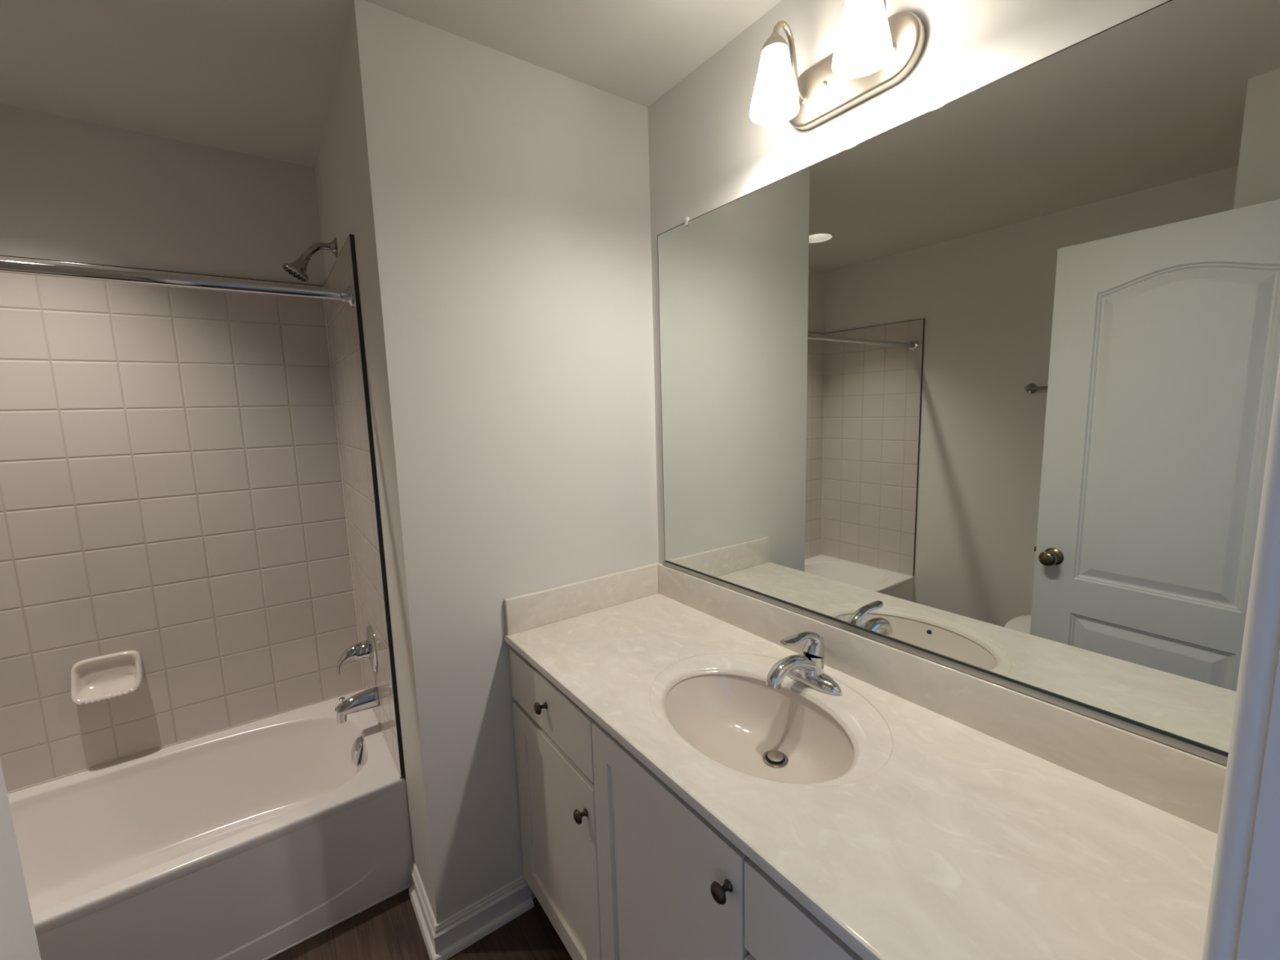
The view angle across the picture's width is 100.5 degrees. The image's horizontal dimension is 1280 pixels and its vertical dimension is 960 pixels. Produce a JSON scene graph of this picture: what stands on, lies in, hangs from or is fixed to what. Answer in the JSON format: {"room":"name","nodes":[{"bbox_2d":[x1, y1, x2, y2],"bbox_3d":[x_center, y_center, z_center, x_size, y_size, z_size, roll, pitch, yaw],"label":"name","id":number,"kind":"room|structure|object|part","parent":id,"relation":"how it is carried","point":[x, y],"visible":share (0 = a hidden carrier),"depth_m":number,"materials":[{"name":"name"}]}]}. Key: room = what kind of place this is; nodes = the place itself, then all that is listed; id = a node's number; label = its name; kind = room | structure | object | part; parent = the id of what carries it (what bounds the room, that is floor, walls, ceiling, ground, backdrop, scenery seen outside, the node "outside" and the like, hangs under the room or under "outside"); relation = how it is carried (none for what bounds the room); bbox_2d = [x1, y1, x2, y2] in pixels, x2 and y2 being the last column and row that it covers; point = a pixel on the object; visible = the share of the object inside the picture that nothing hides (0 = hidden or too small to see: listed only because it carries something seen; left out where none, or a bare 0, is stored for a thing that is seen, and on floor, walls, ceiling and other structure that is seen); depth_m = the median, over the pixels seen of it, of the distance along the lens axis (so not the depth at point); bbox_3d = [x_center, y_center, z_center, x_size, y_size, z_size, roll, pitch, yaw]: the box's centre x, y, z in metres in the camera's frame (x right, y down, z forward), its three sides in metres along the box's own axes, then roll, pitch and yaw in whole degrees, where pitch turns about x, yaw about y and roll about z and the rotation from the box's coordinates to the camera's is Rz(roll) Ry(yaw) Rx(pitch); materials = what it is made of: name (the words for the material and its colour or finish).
{"room":"bathroom","nodes":[
{"label":"bathroom","id":0,"kind":"room"},
{"bbox_2d":[0,103,325,285],"bbox_3d":[-1.864,0.120,1.723,1.613,2.440,0.100,-7,9,-35],"label":"wall","id":1,"kind":"structure","parent":0,"point":[72,189],"depth_m":1.73,"materials":[{"name":"white paint"}]},
{"bbox_2d":[0,0,782,167],"bbox_3d":[-0.797,-1.059,0.803,2.525,0.080,2.614,-7,9,-35],"label":"ceiling","id":2,"kind":"structure","parent":0,"point":[255,77],"depth_m":1.35,"materials":[{"name":"white paint"}]},
{"bbox_2d":[267,887,573,959],"bbox_3d":[-0.367,1.479,0.639,2.525,0.050,3.844,-7,9,-35],"label":"floor","id":3,"kind":"structure","parent":0,"point":[389,929],"depth_m":1.55,"materials":[{"name":"brown wood"}]},
{"bbox_2d":[0,760,40,959],"bbox_3d":[-0.398,0.469,0.276,0.105,2.026,0.672,-7,9,-35],"label":"door","id":4,"kind":"structure","parent":3,"relation":"on","point":[18,938],"depth_m":0.50,"materials":[{"name":"white paint"}]},
{"bbox_2d":[7,688,413,959],"bbox_3d":[-1.557,1.173,1.560,1.511,0.379,0.712,-7,9,-35],"label":"bathtub","id":5,"kind":"object","parent":3,"relation":"on","point":[255,840],"visible":0.86,"depth_m":1.65,"materials":[{"name":"white ceramic"}]},
{"bbox_2d":[0,234,404,793],"bbox_3d":[-1.587,0.176,1.428,1.512,1.633,0.709,-7,9,-35],"label":"tile surround","id":6,"kind":"object","parent":5,"relation":"on","point":[188,484],"visible":1,"depth_m":1.81,"materials":[{"name":"grey tile"}]},
{"bbox_2d":[71,650,144,704],"bbox_3d":[-1.747,0.645,1.742,0.168,0.124,0.077,-7,9,-35],"label":"soap dish","id":7,"kind":"object","parent":6,"relation":"attached to","point":[98,678],"visible":1,"depth_m":1.76,"materials":[{"name":"beige ceramic"}]},
{"bbox_2d":[0,259,353,307],"bbox_3d":[-1.434,-0.453,1.103,1.488,0.062,0.062,-7,9,-35],"label":"shower rod","id":8,"kind":"object","parent":6,"relation":"attached to","point":[6,266],"visible":1,"depth_m":1.29,"materials":[{"name":"silver metal"}]},
{"bbox_2d":[336,625,377,675],"bbox_3d":[-1.008,0.610,1.878,0.118,0.166,0.166,-7,9,-35],"label":"shower valve","id":9,"kind":"object","parent":6,"relation":"attached to","point":[364,650],"visible":1,"depth_m":1.86,"materials":[{"name":"silver metal"}]},
{"bbox_3d":[-1.022,0.627,1.870,0.083,0.094,0.053,-7,9,-35],"label":"lever","id":10,"kind":"part","parent":9,"relation":"part of","materials":[{"name":"silver metal"}]},
{"bbox_2d":[334,686,379,724],"bbox_3d":[-1.010,0.802,1.898,0.136,0.087,0.060,-7,9,-35],"label":"tub spout","id":11,"kind":"object","parent":6,"relation":"attached to","point":[367,699],"visible":1,"depth_m":1.88,"materials":[{"name":"silver metal"}]},
{"bbox_3d":[-1.046,0.775,1.869,0.020,0.024,0.020,-7,9,-35],"label":"diverter knob","id":12,"kind":"part","parent":11,"relation":"part of","materials":[{"name":"silver metal"}]},
{"bbox_3d":[-0.975,0.102,1.855,0.012,1.629,0.696,-7,9,-35],"label":"panel","id":13,"kind":"part","parent":6,"relation":"part of","materials":[{"name":"tile"}]},
{"bbox_3d":[-1.020,0.982,1.920,0.045,0.091,0.072,-7,9,-35],"label":"overflow plate","id":14,"kind":"part","parent":5,"relation":"part of","materials":[{"name":"silver metal"}]},
{"bbox_2d":[509,648,863,959],"bbox_3d":[0.246,0.928,1.187,0.584,0.862,1.383,-7,9,-35],"label":"vanity cabinet","id":15,"kind":"object","parent":3,"relation":"on","point":[621,867],"visible":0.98,"depth_m":1.11,"materials":[{"name":"grey wood"}]},
{"bbox_3d":[-0.252,0.577,1.348,0.031,0.031,0.031,-7,9,-35],"label":"knob","id":16,"kind":"part","parent":15,"relation":"part of","materials":[{"name":"grey metal"}]},
{"bbox_3d":[-0.234,0.581,1.368,0.020,0.148,0.462,-7,9,-35],"label":"drawer","id":17,"kind":"part","parent":15,"relation":"part of","materials":[{"name":"paint"}]},
{"bbox_3d":[-0.224,0.956,1.418,0.020,0.572,0.462,-7,9,-35],"label":"door","id":18,"kind":"part","parent":15,"relation":"part of","materials":[{"name":"paint"}]},
{"bbox_3d":[-0.136,0.767,1.217,0.031,0.031,0.031,-7,9,-35],"label":"knob","id":19,"kind":"part","parent":15,"relation":"part of","materials":[{"name":"grey metal"}]},
{"bbox_3d":[0.042,0.916,1.037,0.020,0.738,0.445,-7,9,-35],"label":"door","id":20,"kind":"part","parent":15,"relation":"part of","materials":[{"name":"paint"}]},
{"bbox_3d":[0.126,0.636,0.824,0.031,0.031,0.031,-7,9,-35],"label":"knob","id":21,"kind":"part","parent":15,"relation":"part of","materials":[{"name":"grey metal"}]},
{"bbox_3d":[0.306,0.852,0.652,0.020,0.192,0.464,-7,9,-35],"label":"drawer","id":22,"kind":"part","parent":15,"relation":"part of","materials":[{"name":"paint"}]},
{"bbox_3d":[0.301,0.665,0.627,0.020,0.148,0.464,-7,9,-35],"label":"drawer","id":23,"kind":"part","parent":15,"relation":"part of","materials":[{"name":"paint"}]},
{"bbox_2d":[503,562,1226,959],"bbox_3d":[0.242,0.490,1.135,0.566,0.233,1.384,-7,9,-35],"label":"countertop","id":24,"kind":"structure","parent":15,"relation":"on","point":[924,809],"depth_m":0.88,"materials":[{"name":"stone"}]},
{"bbox_2d":[662,671,857,782],"bbox_3d":[0.233,0.551,1.111,0.320,0.118,0.436,-7,9,-35],"label":"basin","id":25,"kind":"object","parent":24,"relation":"in","point":[753,731],"depth_m":1.19,"materials":[{"name":"ceramic"}]},
{"bbox_2d":[765,631,841,695],"bbox_3d":[0.349,0.405,1.217,0.173,0.122,0.147,-3,8,-9],"label":"faucet","id":26,"kind":"object","parent":24,"relation":"on","point":[806,668],"visible":1,"depth_m":1.19,"materials":[{"name":"silver metal"}]},
{"bbox_3d":[0.348,0.430,1.196,0.177,0.078,0.068,-7,9,-35],"label":"spout","id":27,"kind":"part","parent":26,"relation":"part of","materials":[{"name":"silver metal"}]},
{"bbox_3d":[0.367,0.380,1.203,0.133,0.070,0.050,-7,9,-35],"label":"lever","id":28,"kind":"part","parent":26,"relation":"part of","materials":[{"name":"silver metal"}]},
{"bbox_2d":[314,0,658,924],"bbox_3d":[-0.590,0.044,2.019,0.812,2.440,1.094,-7,9,-35],"label":"wall","id":29,"kind":"structure","parent":0,"point":[495,204],"depth_m":1.47,"materials":[{"name":"white paint"}]},
{"bbox_2d":[282,236,337,281],"bbox_3d":[-1.060,-0.714,1.709,0.156,0.150,0.078,-7,9,-35],"label":"showerhead","id":30,"kind":"object","parent":29,"relation":"attached to","point":[297,268],"visible":1,"depth_m":1.70,"materials":[{"name":"silver metal"}]},
{"bbox_3d":[-1.037,-0.740,1.722,0.098,0.060,0.021,-7,9,-35],"label":"arm","id":31,"kind":"part","parent":30,"relation":"part of","materials":[{"name":"silver metal"}]},
{"bbox_2d":[408,861,533,959],"bbox_3d":[-0.535,1.271,1.666,0.302,0.099,0.288,-7,9,-35],"label":"baseboard","id":32,"kind":"structure","parent":29,"relation":"attached to","point":[446,939],"depth_m":1.56,"materials":[{"name":"white paint"}]},
{"bbox_2d":[647,0,1168,563],"bbox_3d":[0.223,0.068,1.668,0.100,2.440,2.614,-7,9,-35],"label":"wall","id":33,"kind":"structure","parent":0,"point":[707,153],"depth_m":1.20,"materials":[{"name":"white paint"}]},
{"bbox_2d":[750,0,925,130],"bbox_3d":[0.371,-0.866,1.058,0.173,0.187,0.306,-7,9,-35],"label":"vanity light","id":34,"kind":"object","parent":33,"relation":"attached to","point":[873,52],"visible":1,"depth_m":1.08,"materials":[{"name":"silver metal"}]},
{"bbox_3d":[0.284,-0.820,1.126,0.058,0.078,0.058,-7,9,-35],"label":"bulb","id":35,"kind":"part","parent":34,"relation":"part of","materials":[{"name":"white glass"}]},
{"bbox_3d":[0.284,-0.841,1.123,0.101,0.123,0.101,-7,9,-35],"label":"lamp shade","id":36,"kind":"part","parent":34,"relation":"part of","materials":[{"name":"white glass"}]},
{"bbox_3d":[0.320,-0.898,1.143,0.105,0.143,0.020,-7,9,-35],"label":"arm","id":37,"kind":"part","parent":34,"relation":"part of","materials":[{"name":"silver metal"}]},
{"bbox_3d":[0.402,-0.823,0.960,0.101,0.123,0.101,-7,9,-35],"label":"lamp shade","id":38,"kind":"part","parent":34,"relation":"part of","materials":[{"name":"white glass"}]},
{"bbox_3d":[0.402,-0.801,0.963,0.058,0.078,0.058,-7,9,-35],"label":"bulb","id":39,"kind":"part","parent":34,"relation":"part of","materials":[{"name":"white glass"}]},
{"bbox_3d":[0.438,-0.880,0.980,0.105,0.143,0.020,-7,9,-35],"label":"arm","id":40,"kind":"part","parent":34,"relation":"part of","materials":[{"name":"silver metal"}]},
{"bbox_2d":[657,0,1279,765],"bbox_3d":[0.455,-0.185,1.196,0.015,1.073,1.329,-7,9,-35],"label":"mirror","id":41,"kind":"object","parent":33,"relation":"attached to","point":[982,384],"visible":0.88,"depth_m":0.91,"materials":[{"name":"white mirror"}]},
{"bbox_3d":[-0.034,0.304,-0.036,2.325,2.440,0.120,-7,9,-35],"label":"wall","id":42,"kind":"structure","parent":0,"visible":0},
{"bbox_2d":[1201,354,1279,959],"bbox_3d":[0.121,0.452,0.101,0.789,2.100,0.134,-7,9,-35],"label":"door frame","id":43,"kind":"structure","parent":42,"relation":"attached to","point":[1243,921],"depth_m":0.31,"materials":[{"name":"white paint"}]}
]}

